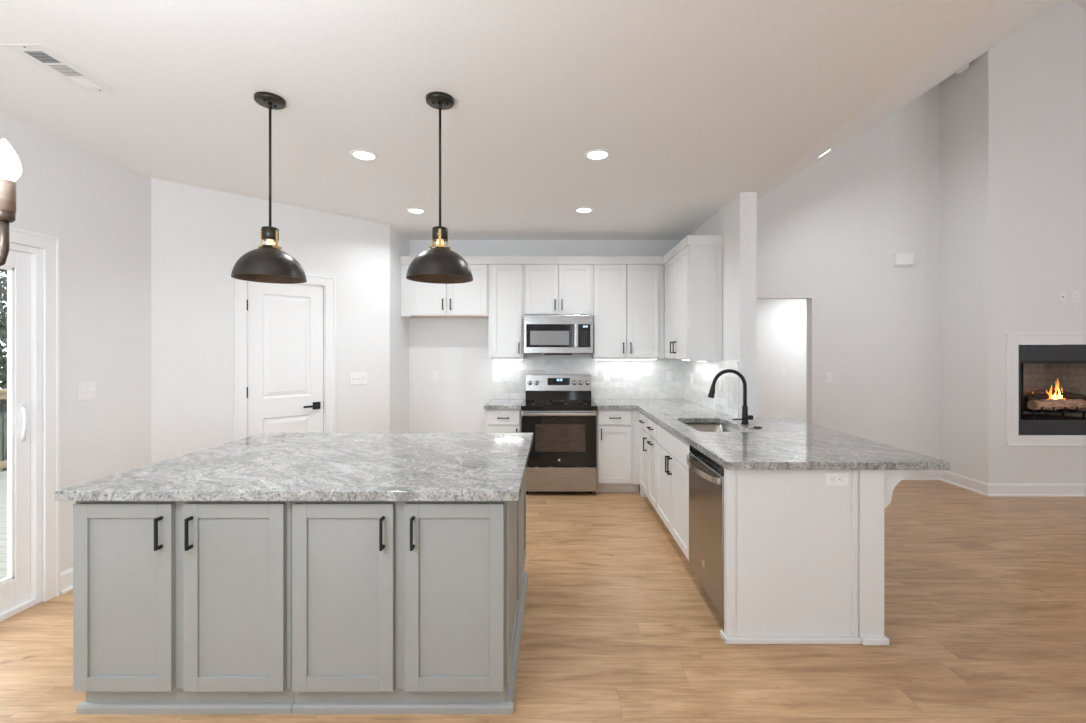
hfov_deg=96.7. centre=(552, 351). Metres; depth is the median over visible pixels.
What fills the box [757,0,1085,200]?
ceiling
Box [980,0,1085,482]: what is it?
wall
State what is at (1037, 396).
log
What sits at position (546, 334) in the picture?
microwave
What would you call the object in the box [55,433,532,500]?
countertop
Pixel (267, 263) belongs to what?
pendant lamp
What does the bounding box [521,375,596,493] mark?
electric range
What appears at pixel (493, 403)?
countertop
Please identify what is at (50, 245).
trim
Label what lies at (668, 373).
wall outlet
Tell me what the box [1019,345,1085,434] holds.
fireplace insert
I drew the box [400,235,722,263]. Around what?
trim
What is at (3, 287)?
tree
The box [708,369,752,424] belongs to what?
kitchen faucet
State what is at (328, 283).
trim
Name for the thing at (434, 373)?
wall outlet
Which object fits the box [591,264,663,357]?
upper cabinet
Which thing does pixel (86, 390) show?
light switch
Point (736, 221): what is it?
wall
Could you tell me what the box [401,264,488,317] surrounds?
upper cabinet
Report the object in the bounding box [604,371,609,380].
wall outlet
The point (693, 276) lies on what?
upper cabinet
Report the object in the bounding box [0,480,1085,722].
floor
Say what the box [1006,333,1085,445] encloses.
fireplace surround
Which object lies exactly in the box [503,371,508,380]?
wall outlet
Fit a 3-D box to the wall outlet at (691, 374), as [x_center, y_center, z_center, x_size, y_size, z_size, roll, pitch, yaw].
[1.497,0.285,5.220,0.008,0.115,0.070,0,0,0]
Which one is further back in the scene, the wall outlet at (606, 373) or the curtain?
the wall outlet at (606, 373)
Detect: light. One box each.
[349,149,377,160]
[406,208,425,213]
[494,358,522,359]
[574,207,593,212]
[584,149,610,160]
[595,358,656,359]
[815,146,833,158]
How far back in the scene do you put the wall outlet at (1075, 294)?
4.88 m
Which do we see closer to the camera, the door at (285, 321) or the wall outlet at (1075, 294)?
the door at (285, 321)
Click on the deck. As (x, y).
(3, 475)
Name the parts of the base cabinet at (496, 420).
drawer, door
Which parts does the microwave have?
door glass, handle, control panel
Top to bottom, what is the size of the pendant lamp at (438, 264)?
0.917 m
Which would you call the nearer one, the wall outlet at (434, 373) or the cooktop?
the cooktop
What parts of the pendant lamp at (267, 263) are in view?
lamp shade, rod, bulb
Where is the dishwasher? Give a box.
[686,445,723,616]
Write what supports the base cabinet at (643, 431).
on the floor
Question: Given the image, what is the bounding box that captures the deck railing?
[0,389,6,468]
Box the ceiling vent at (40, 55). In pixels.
[0,44,118,91]
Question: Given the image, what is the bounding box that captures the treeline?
[0,271,6,412]
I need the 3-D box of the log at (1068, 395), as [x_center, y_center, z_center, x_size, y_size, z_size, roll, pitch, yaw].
[5.463,0.459,5.124,0.335,0.129,0.083,0,0,10]
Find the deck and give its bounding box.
[0,471,6,579]
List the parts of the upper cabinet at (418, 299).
door, door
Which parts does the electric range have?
control panel, handle, door trim, oven door, drawer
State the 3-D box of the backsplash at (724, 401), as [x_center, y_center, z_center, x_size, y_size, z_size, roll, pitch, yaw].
[1.505,0.306,4.738,0.008,0.470,1.606,0,0,0]
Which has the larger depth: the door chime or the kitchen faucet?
the door chime
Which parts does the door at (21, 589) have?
sliding panel, handle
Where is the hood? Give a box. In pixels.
[1021,361,1085,363]
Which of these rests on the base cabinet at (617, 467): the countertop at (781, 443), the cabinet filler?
the countertop at (781, 443)
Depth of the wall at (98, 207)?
3.12 m
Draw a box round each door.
[0,242,41,621]
[247,281,323,436]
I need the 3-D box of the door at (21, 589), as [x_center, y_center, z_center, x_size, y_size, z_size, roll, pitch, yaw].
[-3.027,0.427,1.900,0.155,2.055,1.830,0,0,0]
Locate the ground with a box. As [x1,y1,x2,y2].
[0,412,6,471]
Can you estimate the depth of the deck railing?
6.32 m
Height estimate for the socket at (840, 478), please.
0.033 m
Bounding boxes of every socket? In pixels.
[831,476,835,482]
[838,476,843,482]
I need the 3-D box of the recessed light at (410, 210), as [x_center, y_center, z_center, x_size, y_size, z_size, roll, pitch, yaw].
[-1.247,-1.281,4.397,0.180,0.012,0.180,0,0,0]
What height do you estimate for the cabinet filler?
0.874 m
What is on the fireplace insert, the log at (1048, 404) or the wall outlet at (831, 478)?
the log at (1048, 404)
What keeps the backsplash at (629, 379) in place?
attached to the wall at (456, 348)
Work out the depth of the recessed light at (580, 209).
4.36 m
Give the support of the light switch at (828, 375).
attached to the wall at (828, 236)
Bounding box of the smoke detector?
[955,64,969,74]
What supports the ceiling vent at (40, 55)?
in the ceiling at (696, 105)
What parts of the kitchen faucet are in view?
spout, handle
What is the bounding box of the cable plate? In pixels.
[1059,291,1065,302]
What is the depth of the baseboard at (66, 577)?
2.94 m
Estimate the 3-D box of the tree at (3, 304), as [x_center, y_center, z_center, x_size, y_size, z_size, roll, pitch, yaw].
[-15.461,-2.319,12.167,4.998,9.556,4.822,0,0,0]
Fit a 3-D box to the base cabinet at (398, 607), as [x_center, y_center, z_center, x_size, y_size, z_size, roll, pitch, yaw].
[-0.605,1.018,2.541,0.889,0.874,1.319,0,0,0]
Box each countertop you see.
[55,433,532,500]
[484,399,524,408]
[592,399,949,469]
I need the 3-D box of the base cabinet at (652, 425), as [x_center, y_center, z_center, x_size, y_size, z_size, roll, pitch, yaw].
[1.169,1.018,4.240,0.671,0.874,0.380,0,0,0]
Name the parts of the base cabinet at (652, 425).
drawer, door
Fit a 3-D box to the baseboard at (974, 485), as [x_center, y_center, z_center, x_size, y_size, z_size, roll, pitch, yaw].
[4.397,1.393,5.200,0.026,0.125,0.620,0,0,0]
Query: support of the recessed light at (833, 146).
attached to the ceiling at (1007, 17)
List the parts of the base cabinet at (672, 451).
door, handle, false drawer, door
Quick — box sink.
[685,423,741,431]
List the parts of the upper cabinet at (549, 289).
door, door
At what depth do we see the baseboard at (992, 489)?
4.88 m
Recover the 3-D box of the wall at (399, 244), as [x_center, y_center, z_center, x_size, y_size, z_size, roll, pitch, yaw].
[-1.711,0.084,5.218,0.115,2.743,0.663,0,0,0]
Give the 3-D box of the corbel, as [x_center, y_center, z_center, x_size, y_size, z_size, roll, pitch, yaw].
[1.768,0.691,2.466,0.225,0.216,0.045,0,0,0]
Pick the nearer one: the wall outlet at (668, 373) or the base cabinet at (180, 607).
the base cabinet at (180, 607)
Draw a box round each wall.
[0,112,150,601]
[151,178,389,463]
[390,225,408,432]
[409,240,681,432]
[691,192,858,636]
[757,84,939,458]
[757,299,806,421]
[940,56,979,480]
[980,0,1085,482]
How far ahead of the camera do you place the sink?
3.96 m
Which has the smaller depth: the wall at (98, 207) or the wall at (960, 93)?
the wall at (98, 207)
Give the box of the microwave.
[524,315,592,354]
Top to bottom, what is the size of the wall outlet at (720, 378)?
0.115 m
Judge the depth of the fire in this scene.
5.12 m
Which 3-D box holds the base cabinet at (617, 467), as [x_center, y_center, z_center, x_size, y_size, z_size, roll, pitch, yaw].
[0.668,1.018,5.214,0.442,0.874,0.652,0,0,0]
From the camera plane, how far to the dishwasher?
2.67 m
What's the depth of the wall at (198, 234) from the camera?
3.87 m
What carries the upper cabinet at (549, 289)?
attached to the wall at (456, 348)
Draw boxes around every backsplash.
[493,358,683,398]
[684,360,736,417]
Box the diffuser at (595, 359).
[595,359,655,359]
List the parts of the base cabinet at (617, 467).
drawer, door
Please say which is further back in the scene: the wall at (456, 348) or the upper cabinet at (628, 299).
the wall at (456, 348)
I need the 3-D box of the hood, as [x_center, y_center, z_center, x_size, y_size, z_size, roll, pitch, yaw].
[5.215,0.102,4.916,0.970,0.031,0.048,0,0,0]
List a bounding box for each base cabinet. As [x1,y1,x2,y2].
[73,501,293,713]
[291,472,527,713]
[485,409,521,432]
[596,409,639,491]
[639,412,649,496]
[647,418,658,510]
[657,424,689,560]
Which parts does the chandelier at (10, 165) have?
arm, bulb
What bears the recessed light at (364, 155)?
in the ceiling at (696, 105)
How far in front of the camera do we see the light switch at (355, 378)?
4.66 m
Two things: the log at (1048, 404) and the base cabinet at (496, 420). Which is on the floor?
the base cabinet at (496, 420)
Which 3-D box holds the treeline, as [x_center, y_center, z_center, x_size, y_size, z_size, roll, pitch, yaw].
[-24.584,-2.285,10.018,6.194,10.056,44.559,0,0,0]
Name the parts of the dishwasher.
handle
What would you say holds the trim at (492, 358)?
attached to the wall at (456, 348)
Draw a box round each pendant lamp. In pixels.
[231,91,306,283]
[406,92,472,283]
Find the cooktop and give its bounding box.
[521,400,596,409]
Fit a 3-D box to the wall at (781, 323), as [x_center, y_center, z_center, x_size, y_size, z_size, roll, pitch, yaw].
[3.030,0.205,6.265,2.740,2.500,1.270,0,0,0]
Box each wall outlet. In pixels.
[432,371,437,380]
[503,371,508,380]
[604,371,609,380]
[666,371,671,380]
[690,373,692,383]
[719,377,721,390]
[825,472,847,485]
[1072,291,1078,302]
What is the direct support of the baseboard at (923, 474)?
attached to the wall at (828, 236)
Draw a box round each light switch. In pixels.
[78,382,95,400]
[350,373,366,384]
[826,373,831,382]
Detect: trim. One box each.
[9,226,59,601]
[234,274,335,440]
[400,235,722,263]
[492,358,738,418]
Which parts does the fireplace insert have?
panel, fireplace grate, frame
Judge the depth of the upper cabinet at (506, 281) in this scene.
5.23 m
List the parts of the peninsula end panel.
panel, moulding, post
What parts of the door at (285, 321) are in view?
handle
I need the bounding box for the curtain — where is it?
[1021,364,1022,418]
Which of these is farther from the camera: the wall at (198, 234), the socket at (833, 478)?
the wall at (198, 234)
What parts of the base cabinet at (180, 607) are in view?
door, handle, moulding, handle, door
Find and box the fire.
[1032,379,1064,399]
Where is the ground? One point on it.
(5, 414)
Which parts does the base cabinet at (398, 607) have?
door, handle, moulding, handle, door, panel, panel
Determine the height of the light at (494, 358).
0.017 m
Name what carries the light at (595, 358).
attached to the upper cabinet at (628, 299)
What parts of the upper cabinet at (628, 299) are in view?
door, door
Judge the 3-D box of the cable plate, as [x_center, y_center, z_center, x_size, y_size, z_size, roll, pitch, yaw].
[5.155,-0.557,4.883,0.070,0.115,0.014,0,0,0]
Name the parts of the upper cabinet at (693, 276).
door, door, panel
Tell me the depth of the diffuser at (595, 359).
5.40 m
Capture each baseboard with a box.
[60,567,72,593]
[902,470,938,479]
[939,470,985,495]
[986,483,1085,495]
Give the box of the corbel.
[884,470,920,507]
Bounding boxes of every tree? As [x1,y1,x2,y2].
[0,269,6,471]
[0,270,6,425]
[0,271,6,403]
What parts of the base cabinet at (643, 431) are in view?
drawer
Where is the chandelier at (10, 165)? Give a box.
[0,139,21,265]
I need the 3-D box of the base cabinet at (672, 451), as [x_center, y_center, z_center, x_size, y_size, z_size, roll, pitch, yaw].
[1.169,1.018,3.562,0.671,0.874,0.975,0,0,0]
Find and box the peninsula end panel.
[720,468,888,644]
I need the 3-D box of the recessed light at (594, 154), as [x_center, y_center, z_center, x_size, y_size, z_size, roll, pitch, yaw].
[0.290,-1.281,3.150,0.180,0.012,0.180,0,0,0]
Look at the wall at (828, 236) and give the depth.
5.51 m
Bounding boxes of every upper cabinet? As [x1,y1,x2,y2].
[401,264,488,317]
[489,264,524,357]
[524,264,592,314]
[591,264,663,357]
[664,245,721,360]
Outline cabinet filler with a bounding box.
[640,411,646,496]
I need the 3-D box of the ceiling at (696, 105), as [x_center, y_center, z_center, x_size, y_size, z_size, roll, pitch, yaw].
[-0.733,-1.363,1.075,4.755,0.150,9.190,0,0,0]
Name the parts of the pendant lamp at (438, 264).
lamp shade, rod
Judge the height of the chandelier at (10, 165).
1.198 m
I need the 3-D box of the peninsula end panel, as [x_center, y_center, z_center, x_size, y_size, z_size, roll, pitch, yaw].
[1.262,1.018,2.431,0.812,0.874,0.074,0,0,1]
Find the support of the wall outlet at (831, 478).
attached to the peninsula end panel
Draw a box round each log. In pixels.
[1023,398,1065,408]
[1024,393,1048,400]
[1027,399,1085,410]
[1048,389,1085,400]
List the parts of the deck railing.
rail, rail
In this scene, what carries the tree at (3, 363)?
on the ground
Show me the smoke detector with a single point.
(967, 66)
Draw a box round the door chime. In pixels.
[892,253,913,265]
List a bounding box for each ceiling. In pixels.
[0,0,1001,239]
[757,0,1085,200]

